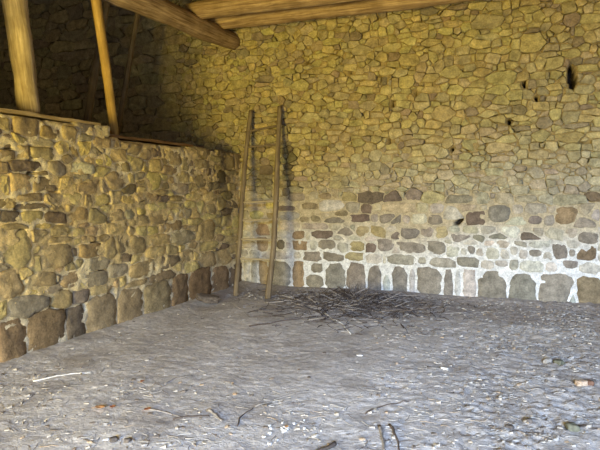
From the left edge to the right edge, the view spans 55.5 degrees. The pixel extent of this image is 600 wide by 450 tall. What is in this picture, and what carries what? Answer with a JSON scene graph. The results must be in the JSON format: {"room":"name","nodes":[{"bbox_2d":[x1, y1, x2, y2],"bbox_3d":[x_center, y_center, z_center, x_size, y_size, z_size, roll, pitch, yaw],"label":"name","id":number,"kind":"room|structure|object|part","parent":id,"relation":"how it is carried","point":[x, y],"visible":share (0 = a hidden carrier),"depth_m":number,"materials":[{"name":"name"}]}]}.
{"room":"farm building","nodes":[
{"label":"farm building","id":0,"kind":"room"},
{"bbox_2d":[0,114,241,362],"bbox_3d":[-3.292,0.347,4.297,0.562,2.655,11.378,2,4,22],"label":"wall","id":1,"kind":"structure","parent":0,"point":[98,230],"depth_m":6.28,"materials":[{"name":"stone"}]},
{"bbox_2d":[1,0,39,112],"bbox_3d":[-2.756,-1.843,5.601,0.406,1.594,0.275,1,4,13],"label":"timber post","id":2,"kind":"object","parent":1,"relation":"on","point":[16,12],"visible":0.93,"depth_m":5.50,"materials":[{"name":"brown wood"}]},
{"bbox_2d":[0,108,100,125],"bbox_3d":[-2.647,-1.050,5.372,0.171,0.044,2.020,2,4,22],"label":"wall plate","id":3,"kind":"object","parent":1,"relation":"on","point":[2,110],"visible":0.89,"depth_m":5.54,"materials":[{"name":"brown wood"}]},
{"bbox_2d":[83,2,109,121],"bbox_3d":[-2.817,-1.520,7.598,1.002,5.264,0.104,-1,4,-21],"label":"brace","id":4,"kind":"object","parent":1,"relation":"on","point":[88,111],"visible":0.32,"depth_m":7.56,"materials":[{"name":"brown wood"}]},
{"bbox_2d":[117,13,139,134],"bbox_3d":[-2.628,-1.565,8.296,1.002,5.261,0.080,-1,4,-21],"label":"brace","id":5,"kind":"object","parent":1,"relation":"on","point":[137,16],"visible":0.44,"depth_m":8.27,"materials":[{"name":"brown wood"}]},
{"bbox_2d":[109,134,192,146],"bbox_3d":[-1.952,-1.073,7.284,0.171,0.044,1.880,2,4,22],"label":"wall plate","id":6,"kind":"object","parent":1,"relation":"on","point":[159,142],"visible":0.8,"depth_m":7.25,"materials":[{"name":"brown wood"}]},
{"bbox_2d":[91,0,118,134],"bbox_3d":[-2.281,-1.845,6.664,0.286,1.652,0.116,-2,4,-26],"label":"pole","id":7,"kind":"object","parent":6,"relation":"on","point":[97,10],"visible":0.97,"depth_m":6.63,"materials":[{"name":"brown wood"}]},
{"bbox_2d":[0,0,599,303],"bbox_3d":[0.044,-1.531,8.975,13.727,5.839,0.480,2,4,22],"label":"wall","id":8,"kind":"structure","parent":0,"point":[448,149],"depth_m":8.31,"materials":[{"name":"stone"}]},
{"bbox_2d":[101,0,239,49],"bbox_3d":[-2.183,-2.835,7.002,0.408,0.427,5.024,2,3,28],"label":"roof beam","id":9,"kind":"structure","parent":8,"relation":"attached to","point":[166,12],"depth_m":7.84,"materials":[{"name":"brown wood"}]},
{"bbox_2d":[185,0,358,18],"bbox_3d":[2.917,-2.994,6.399,9.820,0.345,0.360,1,4,22],"label":"roof beam","id":10,"kind":"structure","parent":9,"relation":"on","point":[204,9],"depth_m":7.86,"materials":[{"name":"brown wood"}]},
{"bbox_2d":[207,0,477,29],"bbox_3d":[3.160,-3.018,6.988,9.820,0.307,0.284,1,4,22],"label":"roof beam","id":11,"kind":"structure","parent":9,"relation":"on","point":[359,7],"depth_m":8.04,"materials":[{"name":"brown wood"}]},
{"bbox_2d":[0,280,599,449],"bbox_3d":[-2.894,1.585,-0.490,15.700,0.159,20.700,2,4,22],"label":"floor","id":12,"kind":"structure","parent":0,"point":[175,361],"depth_m":4.85,"materials":[{"name":"grey soil"}]},
{"bbox_2d":[33,372,91,381],"bbox_3d":[-2.011,1.280,4.836,0.461,0.019,0.053,-2,4,-28],"label":"stick","id":13,"kind":"object","parent":12,"relation":"on","point":[80,372],"visible":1,"depth_m":4.83,"materials":[{"name":"beige wood"}]},
{"bbox_2d":[109,436,117,442],"bbox_3d":[-1.180,1.357,3.610,0.047,0.032,0.059,4,5,44],"label":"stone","id":14,"kind":"object","parent":12,"relation":"on","point":[113,438],"visible":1,"depth_m":3.60,"materials":[{"name":"grey stone"}]},
{"bbox_2d":[124,437,131,442],"bbox_3d":[-1.089,1.359,3.595,0.045,0.029,0.044,1,4,11],"label":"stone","id":15,"kind":"object","parent":12,"relation":"on","point":[126,440],"visible":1,"depth_m":3.58,"materials":[{"name":"beige stone"}]},
{"bbox_2d":[148,409,183,417],"bbox_3d":[-0.956,1.334,4.047,0.340,0.018,0.037,2,4,23],"label":"stick","id":16,"kind":"object","parent":12,"relation":"on","point":[148,409],"visible":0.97,"depth_m":4.07,"materials":[{"name":"beige wood"}]},
{"bbox_2d":[173,415,209,419],"bbox_3d":[-0.759,1.341,3.976,0.252,0.016,0.033,-1,4,-12],"label":"stick","id":17,"kind":"object","parent":12,"relation":"on","point":[175,418],"visible":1,"depth_m":3.98,"materials":[{"name":"grey wood"}]},
{"bbox_2d":[196,293,220,303],"bbox_3d":[-1.270,1.008,7.877,0.367,0.161,0.226,-2,4,-28],"label":"stone slab","id":18,"kind":"object","parent":12,"relation":"on","point":[203,297],"visible":1,"depth_m":7.80,"materials":[{"name":"stone"}]},
{"bbox_2d":[206,409,221,420],"bbox_3d":[-0.593,1.336,4.000,0.032,0.024,0.244,-2,4,-33],"label":"stick","id":19,"kind":"object","parent":12,"relation":"on","point":[208,410],"visible":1,"depth_m":4.02,"materials":[{"name":"beige wood"}]},
{"bbox_2d":[236,408,252,425],"bbox_3d":[-0.399,1.343,3.999,0.041,0.018,0.323,1,4,14],"label":"stick","id":20,"kind":"object","parent":12,"relation":"on","point":[252,408],"visible":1,"depth_m":3.98,"materials":[{"name":"grey wood"}]},
{"bbox_2d":[233,106,281,298],"bbox_3d":[-0.618,-0.398,8.545,0.809,2.852,0.978,2,4,22],"label":"ladder","id":21,"kind":"object","parent":12,"relation":"on","point":[248,131],"visible":1,"depth_m":8.49,"materials":[{"name":"brown wood"}]},
{"bbox_3d":[-0.871,-0.386,8.664,0.099,2.935,0.081,-2,-15,21],"label":"rail","id":22,"kind":"part","parent":21,"relation":"part of","materials":[{"name":"brown wood"}]},
{"bbox_3d":[-0.365,-0.394,8.445,0.118,2.981,0.086,-3,-15,21],"label":"rail","id":23,"kind":"part","parent":21,"relation":"part of","materials":[{"name":"brown wood"}]},
{"bbox_2d":[249,316,314,326],"bbox_3d":[-0.204,1.144,6.794,0.880,0.034,0.048,-2,4,-28],"label":"stick","id":24,"kind":"object","parent":12,"relation":"on","point":[311,316],"visible":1,"depth_m":6.76,"materials":[{"name":"brown wood"}]},
{"bbox_2d":[255,390,308,406],"bbox_3d":[-0.138,1.321,4.368,0.519,0.016,0.042,-3,5,-40],"label":"stick","id":25,"kind":"object","parent":12,"relation":"on","point":[306,390],"visible":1,"depth_m":4.35,"materials":[{"name":"grey wood"}]},
{"bbox_2d":[0,284,599,449],"bbox_3d":[0.902,1.222,5.275,6.442,0.138,6.057,2,4,22],"label":"pebbles","id":26,"kind":"object","parent":12,"relation":"on","point":[492,427],"visible":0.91,"depth_m":4.51,"materials":[{"name":"grey gravel"}]},
{"bbox_2d":[318,441,336,449],"bbox_3d":[0.144,1.373,3.494,0.224,0.032,0.039,-3,5,-43],"label":"stick","id":27,"kind":"object","parent":12,"relation":"on","point":[334,443],"visible":1,"depth_m":3.51,"materials":[{"name":"wood"}]},
{"bbox_2d":[200,282,488,335],"bbox_3d":[0.627,0.980,7.288,3.440,0.322,2.620,1,4,17],"label":"heap","id":28,"kind":"object","parent":12,"relation":"on","point":[359,299],"visible":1,"depth_m":7.31,"materials":[{"name":"brown wood"}]},
{"bbox_2d":[378,425,384,449],"bbox_3d":[0.528,1.366,3.648,0.028,0.027,0.373,0,4,2],"label":"stick","id":29,"kind":"object","parent":12,"relation":"on","point":[379,426],"visible":1,"depth_m":3.68,"materials":[{"name":"beige wood"}]},
{"bbox_2d":[365,401,408,414],"bbox_3d":[0.628,1.334,4.187,0.416,0.022,0.051,-2,4,-33],"label":"stick","id":30,"kind":"object","parent":12,"relation":"on","point":[401,401],"visible":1,"depth_m":4.20,"materials":[{"name":"grey wood"}]},
{"bbox_2d":[388,424,399,449],"bbox_3d":[0.613,1.364,3.653,0.031,0.024,0.390,0,4,-1],"label":"stick","id":31,"kind":"object","parent":12,"relation":"on","point":[389,425],"visible":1,"depth_m":3.70,"materials":[{"name":"wood"}]},
{"bbox_2d":[505,424,513,429],"bbox_3d":[1.403,1.355,3.813,0.058,0.033,0.052,4,5,44],"label":"clod","id":32,"kind":"object","parent":12,"relation":"on","point":[511,427],"visible":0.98,"depth_m":3.80,"materials":[{"name":"grey soil"}]},
{"bbox_2d":[524,418,532,423],"bbox_3d":[1.560,1.334,3.885,0.056,0.037,0.046,1,4,11],"label":"clod","id":33,"kind":"object","parent":12,"relation":"on","point":[529,420],"visible":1,"depth_m":3.87,"materials":[{"name":"grey soil"}]},
{"bbox_2d":[543,357,552,363],"bbox_3d":[2.273,1.247,5.234,0.088,0.050,0.054,-2,4,-29],"label":"stone","id":34,"kind":"object","parent":12,"relation":"on","point":[547,360],"visible":0.92,"depth_m":5.21,"materials":[{"name":"white stone"}]},
{"bbox_2d":[553,359,564,365],"bbox_3d":[2.365,1.254,5.197,0.101,0.056,0.076,-2,4,-29],"label":"stone","id":35,"kind":"object","parent":12,"relation":"on","point":[559,362],"visible":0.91,"depth_m":5.18,"materials":[{"name":"stone"}]},
{"bbox_2d":[564,422,580,431],"bbox_3d":[1.813,1.346,3.782,0.099,0.058,0.074,1,4,11],"label":"stone","id":36,"kind":"object","parent":12,"relation":"on","point":[571,426],"visible":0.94,"depth_m":3.76,"materials":[{"name":"white stone"}]},
{"bbox_2d":[575,380,587,385],"bbox_3d":[2.292,1.290,4.636,0.100,0.056,0.072,0,4,5],"label":"stone","id":37,"kind":"object","parent":12,"relation":"on","point":[577,382],"visible":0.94,"depth_m":4.61,"materials":[{"name":"beige stone"}]},
{"bbox_2d":[587,379,594,385],"bbox_3d":[2.356,1.282,4.628,0.056,0.049,0.057,0,4,5],"label":"stone","id":38,"kind":"object","parent":12,"relation":"on","point":[590,382],"visible":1,"depth_m":4.61,"materials":[{"name":"brown stone"}]}
]}

